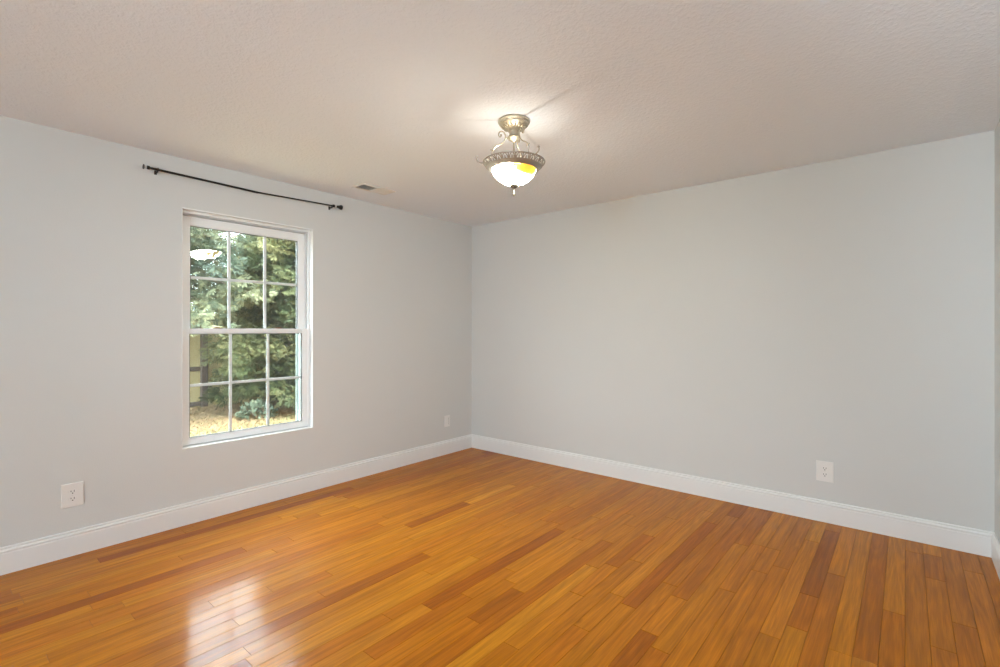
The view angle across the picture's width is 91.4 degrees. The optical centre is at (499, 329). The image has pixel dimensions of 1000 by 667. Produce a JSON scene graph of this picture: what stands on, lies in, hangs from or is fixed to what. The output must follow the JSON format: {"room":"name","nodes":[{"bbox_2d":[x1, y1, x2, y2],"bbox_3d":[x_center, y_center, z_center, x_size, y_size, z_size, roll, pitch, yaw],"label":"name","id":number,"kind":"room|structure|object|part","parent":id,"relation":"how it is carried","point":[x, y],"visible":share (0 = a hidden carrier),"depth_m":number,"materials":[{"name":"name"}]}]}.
{"room":"empty room","nodes":[
{"label":"empty room","id":0,"kind":"room"},
{"bbox_2d":[0,115,471,546],"bbox_3d":[-3.092,0.183,2.183,0.150,2.840,8.800,0,0,40],"label":"wall","id":1,"kind":"structure","parent":0,"point":[91,238],"depth_m":3.11,"materials":[{"name":"grey paint"}]},
{"bbox_2d":[61,481,83,508],"bbox_3d":[-2.465,0.955,2.812,0.008,0.137,0.100,0,0,40],"label":"wall outlet","id":2,"kind":"object","parent":1,"relation":"attached to","point":[72,494],"visible":1,"depth_m":2.81,"materials":[{"name":"white plastic"}]},
{"bbox_2d":[69,496,75,501],"bbox_3d":[-2.463,0.975,2.810,0.003,0.029,0.035,0,0,40],"label":"receptacle","id":3,"kind":"object","parent":2,"relation":"attached to","point":[71,498],"depth_m":2.81,"materials":[{"name":"grey plastic"}]},
{"bbox_2d":[69,489,75,493],"bbox_3d":[-2.463,0.934,2.810,0.003,0.029,0.035,0,0,40],"label":"receptacle","id":4,"kind":"object","parent":2,"relation":"attached to","point":[71,491],"depth_m":2.81,"materials":[{"name":"grey plastic"}]},
{"bbox_2d":[0,434,471,575],"bbox_3d":[-3.028,1.231,2.130,0.016,0.144,8.500,0,0,40],"label":"baseboard","id":5,"kind":"structure","parent":1,"relation":"attached to","point":[35,552],"depth_m":3.29,"materials":[{"name":"white paint"}]},
{"bbox_2d":[142,164,342,209],"bbox_3d":[-1.788,-1.020,3.583,0.062,0.056,1.392,0,0,40],"label":"curtain rod","id":6,"kind":"object","parent":1,"relation":"attached to","point":[340,207],"visible":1,"depth_m":3.42,"materials":[{"name":"black metal"}]},
{"bbox_2d":[182,207,312,448],"bbox_3d":[-1.906,0.007,3.674,0.244,1.642,0.992,0,0,40],"label":"window","id":7,"kind":"structure","parent":1,"relation":"in","point":[303,237],"depth_m":3.68,"materials":[{"name":"white paint"}]},
{"bbox_3d":[-1.898,-0.377,3.668,0.033,0.808,0.882,0,0,40],"label":"sash","id":8,"kind":"part","parent":7,"relation":"part of","materials":[{"name":"white plastic"}]},
{"bbox_3d":[-1.868,0.390,3.643,0.033,0.792,0.900,0,0,40],"label":"sash","id":9,"kind":"part","parent":7,"relation":"part of","materials":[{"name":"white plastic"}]},
{"bbox_3d":[-1.941,0.395,3.704,0.008,0.785,0.856,0,0,40],"label":"screen frame","id":10,"kind":"part","parent":7,"relation":"part of","materials":[{"name":"grey"}]},
{"bbox_2d":[444,415,449,426],"bbox_3d":[-0.552,0.960,5.109,0.008,0.117,0.075,0,0,40],"label":"wall outlet","id":11,"kind":"object","parent":1,"relation":"attached to","point":[446,418],"visible":1,"depth_m":5.10,"materials":[{"name":"white plastic"}]},
{"bbox_2d":[0,0,999,226],"bbox_3d":[-1.464,-1.187,0.827,4.086,0.100,8.500,0,0,40],"label":"ceiling","id":12,"kind":"structure","parent":0,"point":[620,99],"depth_m":2.26,"materials":[{"name":"white paint"}]},
{"bbox_2d":[352,182,395,194],"bbox_3d":[-1.018,-1.133,3.943,0.156,0.009,0.320,0,0,40],"label":"ceiling vent","id":13,"kind":"object","parent":12,"relation":"in","point":[364,186],"visible":1,"depth_m":3.93,"materials":[{"name":"white metal"}]},
{"bbox_2d":[476,114,544,195],"bbox_3d":[0.099,-0.933,2.661,0.373,0.409,0.371,0,0,40],"label":"ceiling light","id":14,"kind":"object","parent":12,"relation":"attached to","point":[513,171],"visible":1,"depth_m":2.59,"materials":[{"name":"white glass"}]},
{"bbox_3d":[-0.003,-1.024,2.656,0.101,0.115,0.010,0,0,-2],"label":"scroll arm","id":15,"kind":"part","parent":14,"relation":"part of","materials":[{"name":"grey metal"}]},
{"bbox_3d":[0.076,-0.833,2.660,0.239,0.096,0.239,0,0,40],"label":"lamp shade","id":16,"kind":"part","parent":14,"relation":"part of","materials":[{"name":"white glass"}]},
{"bbox_3d":[0.124,-1.024,2.597,0.009,0.115,0.101,0,0,-36],"label":"scroll arm","id":17,"kind":"part","parent":14,"relation":"part of","materials":[{"name":"grey metal"}]},
{"bbox_2d":[0,448,999,666],"bbox_3d":[-1.464,1.304,0.827,4.086,0.003,8.500,0,0,40],"label":"floor","id":18,"kind":"structure","parent":0,"point":[470,557],"depth_m":2.45,"materials":[{"name":"brown wood"}]},
{"bbox_2d":[472,130,994,531],"bbox_3d":[1.303,0.183,4.151,4.086,2.840,0.150,0,0,40],"label":"wall","id":19,"kind":"structure","parent":0,"point":[755,330],"depth_m":3.50,"materials":[{"name":"grey paint"}]},
{"bbox_2d":[472,434,992,556],"bbox_3d":[1.250,1.231,4.087,4.086,0.144,0.016,0,0,40],"label":"baseboard","id":20,"kind":"structure","parent":19,"relation":"attached to","point":[945,535],"depth_m":3.49,"materials":[{"name":"white paint"}]},
{"bbox_2d":[816,460,833,482],"bbox_3d":[2.200,0.962,3.301,0.100,0.137,0.008,0,0,40],"label":"wall outlet","id":21,"kind":"object","parent":19,"relation":"attached to","point":[824,470],"visible":1,"depth_m":3.30,"materials":[{"name":"white plastic"}]},
{"bbox_2d":[995,119,999,542],"bbox_3d":[0.163,0.183,-0.528,0.150,2.840,8.800,0,0,40],"label":"wall","id":22,"kind":"structure","parent":0,"point":[997,129],"depth_m":2.70,"materials":[{"name":"grey paint"}]},
{"bbox_2d":[991,532,999,578],"bbox_3d":[0.100,1.231,-0.475,0.016,0.144,8.500,0,0,40],"label":"baseboard","id":23,"kind":"structure","parent":22,"relation":"attached to","point":[995,545],"depth_m":2.65,"materials":[{"name":"white paint"}]},
{"label":"outside","id":24,"kind":"structure","parent":0,"visible":0},
{"bbox_2d":[190,399,295,436],"bbox_3d":[-5.756,1.603,6.679,50.000,0.100,55.000,0,0,40],"label":"ground","id":25,"kind":"structure","parent":24,"point":[279,406],"depth_m":8.50,"materials":[{"name":"yellow plant"}]},
{"bbox_2d":[190,227,277,336],"bbox_3d":[-5.644,-0.485,8.110,4.177,4.184,3.816,0,0,40],"label":"cypress tree","id":26,"kind":"object","parent":25,"relation":"on","point":[207,245],"visible":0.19,"depth_m":7.91,"materials":[{"name":"green plant"}]},
{"bbox_2d":[190,317,290,407],"bbox_3d":[-5.236,0.628,10.734,0.130,1.950,10.298,0,0,40],"label":"fence","id":27,"kind":"object","parent":25,"relation":"on","point":[199,374],"visible":0.02,"depth_m":9.79,"materials":[{"name":"beige wood"}]},
{"bbox_3d":[-7.289,0.790,8.307,0.038,0.085,3.940,0,0,40],"label":"rail","id":28,"kind":"part","parent":27,"relation":"part of","materials":[{"name":"brown wood"}]},
{"bbox_3d":[-7.289,1.490,8.307,0.038,0.085,3.940,0,0,40],"label":"rail","id":29,"kind":"part","parent":27,"relation":"part of","materials":[{"name":"brown wood"}]},
{"bbox_3d":[-5.969,0.628,9.837,0.108,1.950,0.110,0,0,40],"label":"post","id":30,"kind":"part","parent":27,"relation":"part of","materials":[{"name":"brown wood"}]},
{"bbox_2d":[190,418,293,435],"bbox_3d":[-3.324,1.520,7.256,2.273,0.062,3.469,0,0,40],"label":"grass","id":31,"kind":"structure","parent":25,"relation":"on","point":[252,425],"depth_m":7.61,"materials":[{"name":"plant"}]},
{"bbox_2d":[195,234,295,410],"bbox_3d":[-3.972,-0.888,9.791,2.807,4.988,2.656,0,0,-15],"label":"cypress tree","id":32,"kind":"object","parent":25,"relation":"on","point":[249,351],"visible":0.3,"depth_m":8.73,"materials":[{"name":"green plant"}]},
{"bbox_2d":[234,398,278,420],"bbox_3d":[-4.279,1.387,8.569,0.666,0.384,0.730,0,0,-4],"label":"leafy shrub","id":33,"kind":"object","parent":25,"relation":"on","point":[260,404],"visible":0.91,"depth_m":8.50,"materials":[{"name":"green plant"}]}
]}

